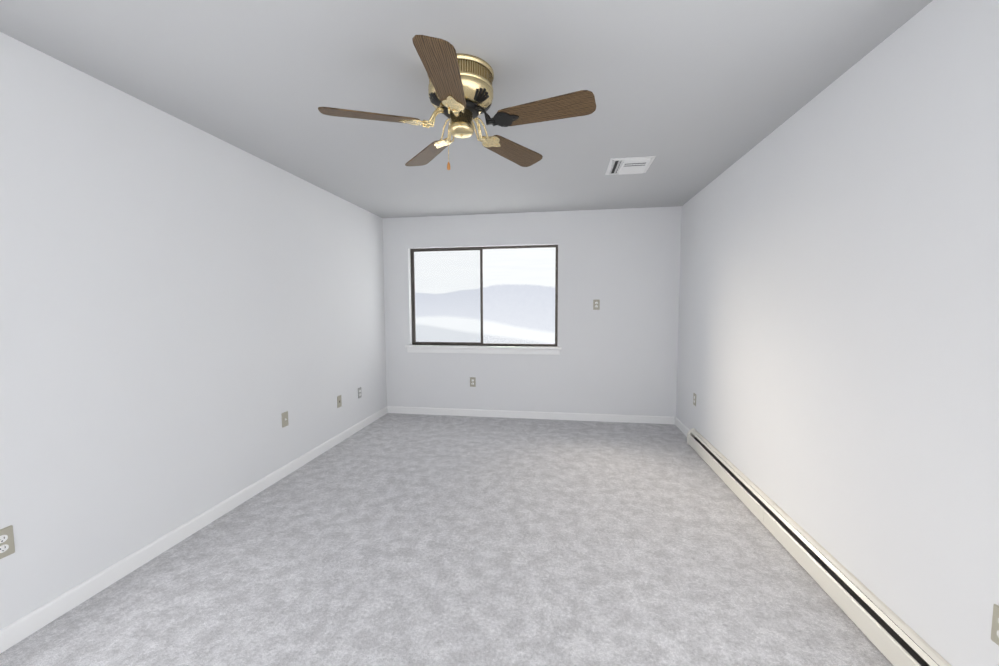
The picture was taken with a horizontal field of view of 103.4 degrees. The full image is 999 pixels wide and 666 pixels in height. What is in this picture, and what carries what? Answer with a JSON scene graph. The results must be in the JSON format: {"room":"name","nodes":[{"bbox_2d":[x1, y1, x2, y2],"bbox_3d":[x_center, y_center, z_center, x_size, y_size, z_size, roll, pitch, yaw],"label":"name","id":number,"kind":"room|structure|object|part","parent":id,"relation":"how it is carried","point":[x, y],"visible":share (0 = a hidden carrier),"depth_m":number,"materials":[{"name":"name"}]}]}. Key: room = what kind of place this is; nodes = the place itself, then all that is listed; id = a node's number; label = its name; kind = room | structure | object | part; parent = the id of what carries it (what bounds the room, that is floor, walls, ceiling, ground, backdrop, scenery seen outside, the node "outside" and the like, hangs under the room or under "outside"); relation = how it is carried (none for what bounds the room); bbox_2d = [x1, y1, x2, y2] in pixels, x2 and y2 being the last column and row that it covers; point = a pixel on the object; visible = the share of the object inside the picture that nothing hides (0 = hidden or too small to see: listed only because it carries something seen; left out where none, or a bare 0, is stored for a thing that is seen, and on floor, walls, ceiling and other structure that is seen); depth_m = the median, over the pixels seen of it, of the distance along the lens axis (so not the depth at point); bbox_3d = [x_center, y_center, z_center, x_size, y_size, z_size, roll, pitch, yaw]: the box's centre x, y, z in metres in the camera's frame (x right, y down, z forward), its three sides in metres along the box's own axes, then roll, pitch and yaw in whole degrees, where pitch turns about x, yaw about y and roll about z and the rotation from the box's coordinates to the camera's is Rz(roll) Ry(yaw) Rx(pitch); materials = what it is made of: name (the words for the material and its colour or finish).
{"room":"empty bedroom","nodes":[
{"label":"empty bedroom","id":0,"kind":"room"},
{"bbox_2d":[0,32,386,629],"bbox_3d":[-1.967,0.007,1.984,0.200,2.400,6.295,0,4,9],"label":"wall","id":1,"kind":"structure","parent":0,"point":[190,314],"depth_m":2.06,"materials":[{"name":"white paint"}]},
{"bbox_2d":[0,525,14,558],"bbox_3d":[-1.937,0.821,1.536,0.007,0.114,0.070,0,4,9],"label":"electrical outlet","id":2,"kind":"object","parent":1,"relation":"attached to","point":[7,546],"visible":1,"depth_m":1.55,"materials":[{"name":"beige plastic"}]},
{"bbox_2d":[0,406,387,653],"bbox_3d":[-1.857,1.163,2.048,0.013,0.085,5.895,0,4,9],"label":"baseboard","id":3,"kind":"structure","parent":1,"relation":"attached to","point":[22,628],"depth_m":2.06,"materials":[{"name":"white"}]},
{"bbox_2d":[282,411,287,427],"bbox_3d":[-1.688,0.682,3.114,0.014,0.114,0.070,0,4,9],"label":"outlet","id":4,"kind":"object","parent":1,"relation":"attached to","point":[284,419],"visible":1,"depth_m":3.11,"materials":[{"name":"beige plastic"}]},
{"bbox_2d":[337,395,341,407],"bbox_3d":[-1.573,0.673,3.879,0.006,0.114,0.070,0,4,9],"label":"outlet","id":5,"kind":"object","parent":1,"relation":"attached to","point":[339,402],"visible":1,"depth_m":3.87,"materials":[{"name":"beige plastic"}]},
{"bbox_2d":[358,387,361,398],"bbox_3d":[-1.512,0.647,4.271,0.007,0.114,0.070,0,4,9],"label":"electrical outlet","id":6,"kind":"object","parent":1,"relation":"attached to","point":[359,393],"visible":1,"depth_m":4.26,"materials":[{"name":"grey plastic"}]},
{"bbox_2d":[0,413,892,665],"bbox_3d":[-0.168,1.266,1.792,3.832,0.100,6.295,0,4,9],"label":"floor","id":7,"kind":"structure","parent":0,"point":[393,539],"depth_m":1.98,"materials":[{"name":"grey carpet"}]},
{"bbox_2d":[687,428,951,665],"bbox_3d":[1.446,1.174,1.228,0.067,0.149,5.250,0,4,9],"label":"heater","id":8,"kind":"object","parent":7,"relation":"on","point":[892,636],"visible":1,"depth_m":1.81,"materials":[{"name":"white metal"}]},
{"bbox_2d":[0,0,932,217],"bbox_3d":[-0.178,-1.228,1.619,3.832,0.100,6.295,0,4,9],"label":"ceiling","id":9,"kind":"structure","parent":0,"point":[694,97],"depth_m":1.83,"materials":[{"name":"white paint"}]},
{"bbox_2d":[318,35,595,169],"bbox_3d":[-0.168,-0.974,1.798,1.177,0.431,1.156,0,4,9],"label":"fan","id":10,"kind":"object","parent":9,"relation":"hanging from","point":[460,90],"visible":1,"depth_m":1.71,"materials":[{"name":"brown wood"}]},
{"bbox_3d":[-0.564,-0.951,1.732,0.420,0.006,0.142,-1,17,-15],"label":"blade","id":11,"kind":"part","parent":10,"relation":"part of","materials":[{"name":"brown wood"}]},
{"bbox_3d":[-0.393,-0.982,2.168,0.142,0.006,0.420,-18,13,-31],"label":"blade","id":12,"kind":"part","parent":10,"relation":"part of","materials":[{"name":"brown wood"}]},
{"bbox_3d":[-0.200,-0.932,1.434,0.142,0.006,0.420,13,5,2],"label":"blade","id":13,"kind":"part","parent":10,"relation":"part of","materials":[{"name":"brown wood"}]},
{"bbox_3d":[-0.236,-0.856,1.837,0.020,0.192,0.017,0,4,9],"label":"chain","id":14,"kind":"part","parent":10,"relation":"part of","materials":[{"name":"gold metal"}]},
{"bbox_3d":[0.077,-0.982,2.141,0.142,0.006,0.420,-14,-6,39],"label":"blade","id":15,"kind":"part","parent":10,"relation":"part of","materials":[{"name":"brown wood"}]},
{"label":"blade","id":16,"kind":"part","parent":10,"relation":"part of","materials":[{"name":"brown wood"}]},
{"bbox_2d":[605,156,655,174],"bbox_3d":[0.990,-1.270,3.019,0.315,0.017,0.355,0,4,9],"label":"ceiling vent","id":17,"kind":"object","parent":9,"relation":"in","point":[632,165],"visible":1,"depth_m":2.98,"materials":[{"name":"white metal"}]},
{"bbox_2d":[382,206,681,416],"bbox_3d":[0.295,-0.192,4.709,3.432,2.400,0.200,0,4,9],"label":"wall","id":18,"kind":"structure","parent":0,"point":[618,355],"depth_m":4.52,"materials":[{"name":"white paint"}]},
{"bbox_2d":[470,377,475,386],"bbox_3d":[-0.323,0.591,4.755,0.070,0.114,0.007,0,4,9],"label":"electrical outlet","id":19,"kind":"object","parent":18,"relation":"attached to","point":[472,381],"visible":1,"depth_m":4.75,"materials":[{"name":"beige plastic"}]},
{"bbox_2d":[405,345,560,354],"bbox_3d":[-0.213,0.199,4.732,1.890,0.088,0.109,0,4,9],"label":"window sill","id":20,"kind":"structure","parent":18,"relation":"attached to","point":[545,350],"depth_m":4.68,"materials":[{"name":"white"}]},
{"bbox_2d":[410,245,557,345],"bbox_3d":[-0.202,-0.439,4.756,1.792,1.184,0.057,0,4,9],"label":"window","id":21,"kind":"structure","parent":18,"relation":"in","point":[413,292],"depth_m":4.76,"materials":[{"name":"clear glass"}]},
{"bbox_2d":[388,406,674,423],"bbox_3d":[0.283,0.971,4.685,3.406,0.085,0.013,0,4,9],"label":"baseboard","id":22,"kind":"structure","parent":18,"relation":"attached to","point":[546,415],"depth_m":4.66,"materials":[{"name":"white"}]},
{"bbox_2d":[593,300,599,309],"bbox_3d":[1.098,-0.321,4.470,0.070,0.114,0.007,0,4,9],"label":"electrical outlet","id":23,"kind":"object","parent":18,"relation":"attached to","point":[596,304],"visible":1,"depth_m":4.47,"materials":[{"name":"beige plastic"}]},
{"bbox_2d":[676,0,998,665],"bbox_3d":[1.622,0.032,1.427,0.200,2.400,6.295,0,4,9],"label":"wall","id":24,"kind":"structure","parent":0,"point":[838,355],"depth_m":1.61,"materials":[{"name":"white paint"}]},
{"bbox_2d":[675,417,688,436],"bbox_3d":[1.926,1.003,4.126,0.013,0.085,0.615,0,4,9],"label":"baseboard","id":25,"kind":"structure","parent":24,"relation":"attached to","point":[681,426],"depth_m":4.18,"materials":[{"name":"white"}]},
{"bbox_2d":[693,393,695,405],"bbox_3d":[1.881,0.641,3.805,0.007,0.114,0.070,0,4,9],"label":"electrical outlet","id":26,"kind":"object","parent":24,"relation":"attached to","point":[694,398],"visible":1,"depth_m":3.80,"materials":[{"name":"beige plastic"}]},
{"bbox_2d":[991,604,998,645],"bbox_3d":[1.467,0.865,1.146,0.007,0.114,0.070,0,4,9],"label":"electrical outlet","id":27,"kind":"object","parent":24,"relation":"attached to","point":[995,630],"visible":1,"depth_m":1.17,"materials":[{"name":"beige plastic"}]},
{"label":"outside","id":28,"kind":"structure","parent":0,"visible":0},
{"bbox_2d":[414,247,555,343],"bbox_3d":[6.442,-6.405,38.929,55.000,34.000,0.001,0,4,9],"label":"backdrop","id":29,"kind":"structure","parent":28,"point":[535,260],"depth_m":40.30,"materials":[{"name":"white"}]}
]}

